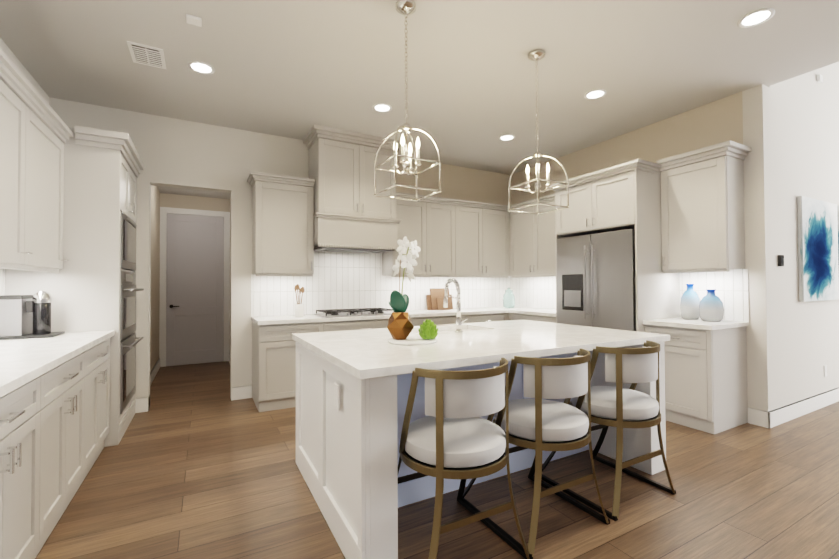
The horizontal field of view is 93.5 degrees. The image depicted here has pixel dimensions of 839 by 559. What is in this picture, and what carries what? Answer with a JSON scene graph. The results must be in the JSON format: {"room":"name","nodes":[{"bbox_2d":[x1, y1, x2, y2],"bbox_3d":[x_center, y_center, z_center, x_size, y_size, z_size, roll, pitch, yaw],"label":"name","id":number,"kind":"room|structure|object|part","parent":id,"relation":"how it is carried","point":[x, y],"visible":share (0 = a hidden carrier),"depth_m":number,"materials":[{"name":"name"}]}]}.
{"room":"kitchen","nodes":[
{"label":"kitchen","id":0,"kind":"room"},
{"bbox_2d":[0,38,48,103],"bbox_3d":[-1.366,-0.250,-0.307,0.150,3.040,9.270,0,-1,-29],"label":"wall","id":1,"kind":"structure","parent":0,"point":[8,52],"depth_m":3.15,"materials":[{"name":"white paint"}]},
{"bbox_2d":[0,269,4,295],"bbox_3d":[-2.447,0.146,1.835,0.009,0.480,2.318,0,-1,-29],"label":"backsplash","id":2,"kind":"structure","parent":1,"relation":"attached to","point":[2,281],"depth_m":2.82,"materials":[{"name":"tile"}]},
{"bbox_2d":[0,68,35,267],"bbox_3d":[-2.331,-0.591,1.964,0.326,0.996,0.875,0,-1,-29],"label":"upper cabinet","id":3,"kind":"object","parent":1,"relation":"attached to","point":[17,113],"depth_m":2.27,"materials":[{"name":"grey paint"}]},
{"bbox_2d":[0,108,67,271],"bbox_3d":[-2.671,-0.580,2.586,0.326,0.996,0.809,0,-1,-29],"label":"upper cabinet","id":4,"kind":"object","parent":1,"relation":"attached to","point":[36,132],"depth_m":2.74,"materials":[{"name":"grey paint"}]},
{"bbox_2d":[63,138,139,225],"bbox_3d":[-2.921,-0.815,3.432,0.645,0.524,0.865,0,-1,-29],"label":"upper cabinet","id":5,"kind":"object","parent":1,"relation":"attached to","point":[100,178],"depth_m":3.12,"materials":[{"name":"grey paint"}]},
{"bbox_2d":[121,212,136,270],"bbox_3d":[-2.903,-0.321,3.433,0.661,0.455,0.773,0,-1,-29],"label":"built-in microwave","id":6,"kind":"object","parent":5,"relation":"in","point":[128,243],"visible":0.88,"depth_m":3.47,"materials":[{"name":"silver metal"}]},
{"bbox_2d":[150,185,159,371],"bbox_3d":[-3.628,-0.014,5.206,0.150,2.750,2.580,0,-1,-29],"label":"wall","id":7,"kind":"structure","parent":0,"point":[155,269],"depth_m":5.67,"materials":[{"name":"beige paint"}]},
{"bbox_2d":[135,358,159,409],"bbox_3d":[-3.506,1.290,5.164,0.030,0.140,2.430,0,-1,-29],"label":"baseboard","id":8,"kind":"structure","parent":7,"relation":"attached to","point":[139,402],"depth_m":5.15,"materials":[{"name":"white paint"}]},
{"bbox_2d":[157,186,230,198],"bbox_3d":[-3.130,-1.437,5.502,1.300,0.100,2.580,0,-1,-29],"label":"ceiling","id":9,"kind":"structure","parent":0,"point":[191,192],"depth_m":6.24,"materials":[{"name":"grey paint"}]},
{"bbox_2d":[160,193,229,211],"bbox_3d":[-3.706,0.006,6.548,1.000,2.750,0.150,0,-1,-29],"label":"wall","id":10,"kind":"structure","parent":0,"point":[191,202],"depth_m":6.49,"materials":[{"name":"beige paint"}]},
{"bbox_2d":[159,207,229,366],"bbox_3d":[-3.654,0.115,6.453,1.000,2.530,0.063,0,-1,-29],"label":"door","id":11,"kind":"structure","parent":10,"relation":"attached to","point":[194,316],"depth_m":6.46,"materials":[{"name":"white paint"}]},
{"bbox_2d":[230,198,230,241],"bbox_3d":[-2.619,-0.011,5.757,0.150,2.750,2.580,0,-1,-29],"label":"wall","id":12,"kind":"structure","parent":0,"point":[230,219],"depth_m":6.58,"materials":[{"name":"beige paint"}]},
{"bbox_2d":[229,353,242,396],"bbox_3d":[-2.655,1.293,5.629,0.030,0.140,2.430,0,-1,-29],"label":"baseboard","id":13,"kind":"structure","parent":12,"relation":"attached to","point":[239,390],"depth_m":4.41,"materials":[{"name":"white paint"}]},
{"bbox_2d":[49,97,510,410],"bbox_3d":[-0.952,-0.174,5.113,5.775,3.040,0.154,0,-1,-29],"label":"wall","id":14,"kind":"structure","parent":0,"point":[251,151],"depth_m":4.39,"materials":[{"name":"white paint"}]},
{"bbox_2d":[247,172,314,275],"bbox_3d":[-1.571,-0.585,4.478,0.678,1.100,0.382,0,-1,-29],"label":"upper cabinet","id":15,"kind":"object","parent":14,"relation":"attached to","point":[282,226],"visible":1,"depth_m":4.37,"materials":[{"name":"grey paint"}]},
{"bbox_2d":[313,251,381,274],"bbox_3d":[-0.929,-0.205,5.038,0.965,0.300,0.009,0,-1,-29],"label":"backsplash","id":16,"kind":"structure","parent":14,"relation":"attached to","point":[338,263],"depth_m":5.04,"materials":[{"name":"tile"}]},
{"bbox_2d":[303,124,401,252],"bbox_3d":[-0.806,-1.020,4.815,1.088,1.354,0.537,0,-1,-29],"label":"upper cabinet","id":17,"kind":"object","parent":14,"relation":"attached to","point":[352,214],"visible":1,"depth_m":4.60,"materials":[{"name":"grey paint"}]},
{"bbox_2d":[251,274,511,316],"bbox_3d":[-0.219,0.187,5.419,3.872,0.480,0.009,0,-1,-29],"label":"backsplash","id":18,"kind":"structure","parent":14,"relation":"attached to","point":[324,292],"depth_m":5.09,"materials":[{"name":"tile"}]},
{"bbox_2d":[382,196,449,275],"bbox_3d":[0.027,-0.551,5.381,1.022,0.993,0.327,0,-1,-29],"label":"upper cabinet","id":19,"kind":"object","parent":14,"relation":"attached to","point":[427,222],"depth_m":5.23,"materials":[{"name":"grey paint"}]},
{"bbox_2d":[450,200,509,275],"bbox_3d":[0.842,-0.549,5.786,1.062,0.993,0.398,0,-1,-29],"label":"upper cabinet","id":20,"kind":"object","parent":14,"relation":"attached to","point":[457,238],"depth_m":5.65,"materials":[{"name":"grey paint"}]},
{"bbox_2d":[0,0,838,174],"bbox_3d":[1.138,-1.823,1.089,5.875,0.120,9.270,0,-1,-29],"label":"ceiling","id":21,"kind":"structure","parent":0,"point":[296,69],"depth_m":3.13,"materials":[{"name":"grey paint"}]},
{"bbox_2d":[127,41,165,68],"bbox_3d":[-2.083,-1.711,3.025,0.220,0.014,0.300,0,-1,-29],"label":"ceiling vent","id":22,"kind":"object","parent":21,"relation":"in","point":[147,55],"visible":1,"depth_m":3.00,"materials":[{"name":"white metal"}]},
{"bbox_2d":[186,14,201,26],"bbox_3d":[-1.496,-1.717,2.617,0.090,0.020,0.080,0,-1,-29],"label":"smoke detector","id":23,"kind":"object","parent":21,"relation":"attached to","point":[193,20],"visible":1,"depth_m":2.60,"materials":[{"name":"white plastic"}]},
{"bbox_2d":[188,61,214,73],"bbox_3d":[-1.767,-1.714,3.198,0.190,0.006,0.190,0,-1,-29],"label":"recessed light","id":24,"kind":"object","parent":21,"relation":"in","point":[200,67],"visible":1,"depth_m":3.19,"materials":[{"name":"white paint"}]},
{"bbox_2d":[373,103,391,111],"bbox_3d":[-0.371,-1.710,3.938,0.190,0.006,0.190,0,-1,-29],"label":"recessed light","id":25,"kind":"object","parent":21,"relation":"in","point":[380,107],"visible":1,"depth_m":3.93,"materials":[{"name":"white paint"}]},
{"bbox_2d":[374,0,441,201],"bbox_3d":[-0.083,-1.133,2.490,0.323,1.204,0.323,0,-1,-29],"label":"pendant light","id":26,"kind":"object","parent":21,"relation":"hanging from","point":[405,7],"visible":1,"depth_m":2.47,"materials":[{"name":"silver metal"}]},
{"bbox_2d":[499,135,514,140],"bbox_3d":[1.053,-1.706,4.751,0.190,0.006,0.190,0,-1,-29],"label":"recessed light","id":27,"kind":"object","parent":21,"relation":"in","point":[506,137],"visible":1,"depth_m":4.74,"materials":[{"name":"white paint"}]},
{"bbox_2d":[508,49,568,214],"bbox_3d":[0.902,-1.131,3.022,0.323,1.204,0.323,0,-1,-29],"label":"pendant light","id":28,"kind":"object","parent":21,"relation":"hanging from","point":[535,55],"visible":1,"depth_m":3.00,"materials":[{"name":"silver metal"}]},
{"bbox_2d":[584,89,605,99],"bbox_3d":[1.638,-1.724,3.680,0.190,0.006,0.190,0,-1,-29],"label":"recessed light","id":29,"kind":"object","parent":21,"relation":"in","point":[595,94],"visible":1,"depth_m":3.68,"materials":[{"name":"white paint"}]},
{"bbox_2d":[738,8,774,27],"bbox_3d":[2.245,-1.742,2.633,0.190,0.006,0.190,0,-1,-29],"label":"recessed light","id":30,"kind":"object","parent":21,"relation":"in","point":[757,17],"visible":1,"depth_m":2.63,"materials":[{"name":"white paint"}]},
{"bbox_2d":[35,361,838,558],"bbox_3d":[2.584,1.358,3.665,11.400,0.100,12.500,0,-1,-29],"label":"floor","id":31,"kind":"structure","parent":0,"point":[196,463],"depth_m":2.33,"materials":[{"name":"brown wood"}]},
{"bbox_2d":[0,370,51,558],"bbox_3d":[-1.827,0.856,1.337,0.616,0.880,0.829,0,-1,-29],"label":"base cabinet","id":32,"kind":"object","parent":31,"relation":"on","point":[26,414],"depth_m":1.67,"materials":[{"name":"grey paint"}]},
{"bbox_2d":[0,330,115,397],"bbox_3d":[-2.160,0.407,1.987,0.636,0.040,2.316,0,-1,-29],"label":"countertop","id":33,"kind":"structure","parent":32,"relation":"on","point":[22,361],"depth_m":2.10,"materials":[{"name":"white stone"}]},
{"bbox_2d":[0,291,64,339],"bbox_3d":[-2.743,0.240,2.762,0.340,0.320,0.270,0,-1,-29],"label":"coffee machine","id":34,"kind":"object","parent":33,"relation":"on","point":[25,316],"visible":1,"depth_m":2.71,"materials":[{"name":"silver metal"}]},
{"bbox_2d":[48,350,91,536],"bbox_3d":[-2.179,0.867,1.982,0.616,0.880,0.879,0,-1,-29],"label":"base cabinet","id":35,"kind":"object","parent":31,"relation":"on","point":[64,422],"depth_m":2.19,"materials":[{"name":"grey paint"}]},
{"bbox_2d":[92,338,111,465],"bbox_3d":[-2.532,0.878,2.626,0.616,0.880,0.828,0,-1,-29],"label":"base cabinet","id":36,"kind":"object","parent":31,"relation":"on","point":[102,354],"depth_m":2.90,"materials":[{"name":"grey paint"}]},
{"bbox_2d":[112,392,135,445],"bbox_3d":[-2.910,1.224,3.402,0.645,0.215,0.865,0,-1,-29],"label":"base cabinet","id":37,"kind":"object","parent":31,"relation":"on","point":[120,422],"depth_m":3.20,"materials":[{"name":"grey paint"}]},
{"bbox_2d":[120,271,143,413],"bbox_3d":[-2.876,0.521,3.433,0.712,1.178,0.773,0,-1,-29],"label":"double wall oven","id":38,"kind":"object","parent":37,"relation":"in","point":[128,341],"visible":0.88,"depth_m":3.46,"materials":[{"name":"silver metal"}]},
{"bbox_2d":[252,323,326,411],"bbox_3d":[-1.468,0.898,4.362,0.645,0.880,0.636,0,-1,-29],"label":"base cabinet","id":39,"kind":"object","parent":31,"relation":"on","point":[273,365],"depth_m":4.04,"materials":[{"name":"grey paint"}]},
{"bbox_2d":[251,307,522,326],"bbox_3d":[-0.058,0.442,5.122,3.870,0.040,0.653,0,-1,-29],"label":"countertop","id":40,"kind":"structure","parent":39,"relation":"on","point":[260,321],"depth_m":4.53,"materials":[{"name":"white stone"}]},
{"bbox_2d":[294,284,304,316],"bbox_3d":[-1.347,0.234,4.439,0.111,0.366,0.111,0,-1,-29],"label":"utensil crock","id":41,"kind":"object","parent":40,"relation":"on","point":[299,309],"visible":1,"depth_m":4.41,"materials":[{"name":"white ceramic"}]},
{"bbox_2d":[314,308,393,317],"bbox_3d":[-0.764,0.390,4.729,0.880,0.057,0.510,0,-1,-29],"label":"gas cooktop","id":42,"kind":"object","parent":40,"relation":"in","point":[347,312],"visible":0.98,"depth_m":4.60,"materials":[{"name":"silver metal"}]},
{"bbox_2d":[426,288,452,309],"bbox_3d":[0.303,0.276,5.571,0.420,0.300,0.128,0,-1,-29],"label":"cutting boards","id":43,"kind":"object","parent":40,"relation":"on","point":[434,299],"visible":0.94,"depth_m":5.52,"materials":[{"name":"brown wood"}]},
{"bbox_2d":[503,288,514,307],"bbox_3d":[1.338,0.274,5.909,0.180,0.302,0.180,0,-1,-29],"label":"glass jar","id":44,"kind":"object","parent":40,"relation":"on","point":[508,299],"visible":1,"depth_m":5.84,"materials":[{"name":"teal"}]},
{"bbox_2d":[327,319,388,331],"bbox_3d":[-0.769,0.900,4.744,1.069,0.880,0.636,0,-1,-29],"label":"base cabinet","id":45,"kind":"object","parent":31,"relation":"on","point":[352,324],"depth_m":4.44,"materials":[{"name":"grey paint"}]},
{"bbox_2d":[411,315,462,325],"bbox_3d":[0.030,0.903,5.181,0.869,0.880,0.636,0,-1,-29],"label":"base cabinet","id":46,"kind":"object","parent":31,"relation":"on","point":[437,319],"depth_m":4.96,"materials":[{"name":"grey paint"}]},
{"bbox_2d":[398,358,531,558],"bbox_3d":[0.135,0.838,1.924,0.577,0.911,0.627,0,-1,-29],"label":"stool","id":47,"kind":"object","parent":31,"relation":"on","point":[452,435],"visible":1,"depth_m":1.68,"materials":[{"name":"grey fabric"}]},
{"bbox_2d":[294,340,667,558],"bbox_3d":[0.397,0.866,2.768,2.196,0.880,1.350,0,-1,-29],"label":"kitchen island","id":48,"kind":"object","parent":31,"relation":"on","point":[347,457],"depth_m":2.12,"materials":[{"name":"white paint"}]},
{"bbox_2d":[334,383,338,409],"bbox_3d":[-0.410,0.575,1.945,0.010,0.115,0.070,0,-1,-29],"label":"outlet","id":49,"kind":"object","parent":48,"relation":"attached to","point":[336,395],"visible":1,"depth_m":1.93,"materials":[{"name":"white plastic"}]},
{"bbox_2d":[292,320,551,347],"bbox_3d":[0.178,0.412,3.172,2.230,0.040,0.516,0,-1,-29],"label":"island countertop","id":50,"kind":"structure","parent":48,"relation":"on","point":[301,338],"depth_m":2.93,"materials":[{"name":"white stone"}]},
{"bbox_2d":[443,278,467,332],"bbox_3d":[0.266,0.187,2.957,0.108,0.402,0.226,0,-1,-29],"label":"kitchen faucet","id":51,"kind":"object","parent":50,"relation":"on","point":[459,320],"visible":1,"depth_m":2.87,"materials":[{"name":"silver metal"}]},
{"bbox_2d":[308,324,669,379],"bbox_3d":[0.517,0.402,2.551,2.230,0.040,0.900,0,-1,-29],"label":"island countertop","id":52,"kind":"structure","parent":48,"relation":"on","point":[373,357],"depth_m":2.23,"materials":[{"name":"white stone"}]},
{"bbox_2d":[387,336,437,344],"bbox_3d":[-0.043,0.375,2.429,0.310,0.014,0.310,0,-1,-29],"label":"tray","id":53,"kind":"object","parent":52,"relation":"on","point":[414,340],"visible":0.79,"depth_m":2.33,"materials":[{"name":"white ceramic"}]},
{"bbox_2d":[387,236,420,339],"bbox_3d":[-0.101,0.054,2.423,0.196,0.624,0.211,0,-1,-29],"label":"orchid pot","id":54,"kind":"object","parent":53,"relation":"on","point":[400,326],"visible":1,"depth_m":2.39,"materials":[{"name":"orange metal"}]},
{"bbox_2d":[418,319,437,339],"bbox_3d":[0.054,0.303,2.409,0.120,0.120,0.124,0,-1,-29],"label":"decor","id":55,"kind":"object","parent":53,"relation":"on","point":[427,330],"visible":1,"depth_m":2.37,"materials":[{"name":"green"}]},
{"bbox_2d":[436,328,475,331],"bbox_3d":[0.215,0.541,3.124,0.704,0.242,0.424,0,-1,-29],"label":"sink","id":56,"kind":"object","parent":52,"relation":"in","point":[439,329],"depth_m":3.36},
{"bbox_2d":[463,315,502,322],"bbox_3d":[0.685,0.904,5.539,0.863,0.880,0.636,0,-1,-29],"label":"base cabinet","id":57,"kind":"object","parent":31,"relation":"on","point":[471,318],"depth_m":5.27,"materials":[{"name":"grey paint"}]},
{"bbox_2d":[511,315,555,322],"bbox_3d":[1.730,0.895,5.236,0.636,0.880,0.937,0,-1,-29],"label":"base cabinet","id":58,"kind":"object","parent":31,"relation":"on","point":[544,318],"depth_m":5.05,"materials":[{"name":"grey paint"}]},
{"bbox_2d":[511,307,555,318],"bbox_3d":[1.724,0.434,5.215,0.653,0.040,0.893,0,-1,-29],"label":"countertop","id":59,"kind":"structure","parent":58,"relation":"on","point":[526,310],"depth_m":5.19,"materials":[{"name":"white stone"}]},
{"bbox_2d":[462,348,609,558],"bbox_3d":[0.626,0.840,2.192,0.577,0.911,0.627,0,-1,-29],"label":"stool","id":60,"kind":"object","parent":31,"relation":"on","point":[538,424],"visible":0.88,"depth_m":1.94,"materials":[{"name":"grey fabric"}]},
{"bbox_2d":[556,229,635,330],"bbox_3d":[2.113,0.420,4.347,0.767,1.800,0.930,0,-1,-29],"label":"refrigerator","id":61,"kind":"object","parent":31,"relation":"on","point":[596,283],"visible":0.31,"depth_m":4.12,"materials":[{"name":"silver metal"}]},
{"bbox_2d":[541,340,675,520],"bbox_3d":[1.166,0.841,2.487,0.577,0.911,0.627,0,-1,-29],"label":"stool","id":62,"kind":"object","parent":31,"relation":"on","point":[619,407],"visible":0.9,"depth_m":2.23,"materials":[{"name":"grey fabric"}]},
{"bbox_2d":[644,323,747,433],"bbox_3d":[2.581,0.868,3.699,0.616,0.880,0.569,0,-1,-29],"label":"base cabinet","id":63,"kind":"object","parent":31,"relation":"on","point":[705,376],"depth_m":3.46,"materials":[{"name":"grey paint"}]},
{"bbox_2d":[644,319,747,330],"bbox_3d":[2.567,0.407,3.688,0.638,0.040,0.589,0,-1,-29],"label":"countertop","id":64,"kind":"structure","parent":63,"relation":"on","point":[697,325],"depth_m":3.53,"materials":[{"name":"white stone"}]},
{"bbox_2d":[680,284,699,319],"bbox_3d":[2.643,0.216,3.854,0.168,0.346,0.168,0,-1,-29],"label":"vase","id":65,"kind":"object","parent":64,"relation":"on","point":[689,304],"visible":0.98,"depth_m":3.80,"materials":[{"name":"blue glass"}]},
{"bbox_2d":[699,289,723,321],"bbox_3d":[2.704,0.238,3.659,0.189,0.294,0.189,0,-1,-29],"label":"vase","id":66,"kind":"object","parent":64,"relation":"on","point":[711,308],"visible":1,"depth_m":3.60,"materials":[{"name":"blue glass"}]},
{"bbox_2d":[511,84,775,422],"bbox_3d":[2.334,-0.193,4.959,0.154,3.040,3.277,0,-1,-29],"label":"wall","id":67,"kind":"structure","parent":0,"point":[761,389],"depth_m":3.60,"materials":[{"name":"white paint"}]},
{"bbox_2d":[510,196,555,275],"bbox_3d":[1.707,-0.558,5.534,0.398,0.993,1.057,0,-1,-29],"label":"upper cabinet","id":68,"kind":"object","parent":67,"relation":"attached to","point":[532,236],"depth_m":5.49,"materials":[{"name":"grey paint"}]},
{"bbox_2d":[512,276,555,308],"bbox_3d":[1.859,0.180,5.666,0.009,0.480,1.548,0,-1,-29],"label":"backsplash","id":69,"kind":"structure","parent":67,"relation":"attached to","point":[534,292],"depth_m":5.89,"materials":[{"name":"tile"}]},
{"bbox_2d":[556,167,660,237],"bbox_3d":[2.152,-0.798,4.389,0.716,0.548,0.956,0,-1,-29],"label":"upper cabinet","id":70,"kind":"object","parent":67,"relation":"attached to","point":[626,198],"depth_m":4.01,"materials":[{"name":"grey paint"}]},
{"bbox_2d":[656,140,750,272],"bbox_3d":[2.689,-0.629,3.751,0.387,1.125,0.629,0,-1,-29],"label":"upper cabinet","id":71,"kind":"object","parent":67,"relation":"attached to","point":[702,213],"visible":1,"depth_m":3.62,"materials":[{"name":"grey paint"}]},
{"bbox_2d":[679,269,748,321],"bbox_3d":[2.852,0.149,3.849,0.009,0.480,0.589,0,-1,-29],"label":"backsplash","id":72,"kind":"structure","parent":67,"relation":"attached to","point":[731,287],"depth_m":3.73,"materials":[{"name":"tile"}]},
{"bbox_2d":[765,387,838,427],"bbox_3d":[5.419,1.239,4.744,5.391,0.140,0.016,0,-1,-29],"label":"baseboard","id":73,"kind":"structure","parent":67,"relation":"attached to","point":[778,416],"depth_m":3.75,"materials":[{"name":"white paint"}]},
{"bbox_2d":[768,62,838,408],"bbox_3d":[5.451,-0.665,4.867,5.225,3.950,0.188,0,-1,-29],"label":"wall","id":74,"kind":"structure","parent":0,"point":[804,110],"depth_m":3.88,"materials":[{"name":"white paint"}]},
{"bbox_2d":[778,255,783,265],"bbox_3d":[3.304,-0.172,3.607,0.070,0.100,0.023,0,-1,-29],"label":"thermostat","id":75,"kind":"object","parent":74,"relation":"attached to","point":[780,260],"visible":1,"depth_m":3.59,"materials":[{"name":"black plastic"}]},
{"bbox_3d":[4.070,-0.295,4.019,0.920,1.020,0.036,0,-1,-29],"label":"canvas art","id":76,"kind":"part","parent":74,"relation":"part of"},
{"bbox_2d":[816,74,822,82],"bbox_3d":[4.164,-2.089,4.107,0.080,0.070,0.029,0,-1,-29],"label":"sensor","id":77,"kind":"object","parent":74,"relation":"attached to","point":[819,78],"visible":1,"depth_m":4.09,"materials":[{"name":"white plastic"}]},
{"bbox_2d":[824,365,826,376],"bbox_3d":[4.213,0.948,4.095,0.070,0.115,0.005,0,-1,-29],"label":"outlet","id":78,"kind":"object","parent":74,"relation":"attached to","point":[825,370],"visible":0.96,"depth_m":4.09,"materials":[{"name":"white plastic"}]},
{"bbox_3d":[4.939,-0.292,4.494,0.920,1.020,0.036,0,-1,-29],"label":"canvas art","id":79,"kind":"part","parent":74,"relation":"part of"}
]}

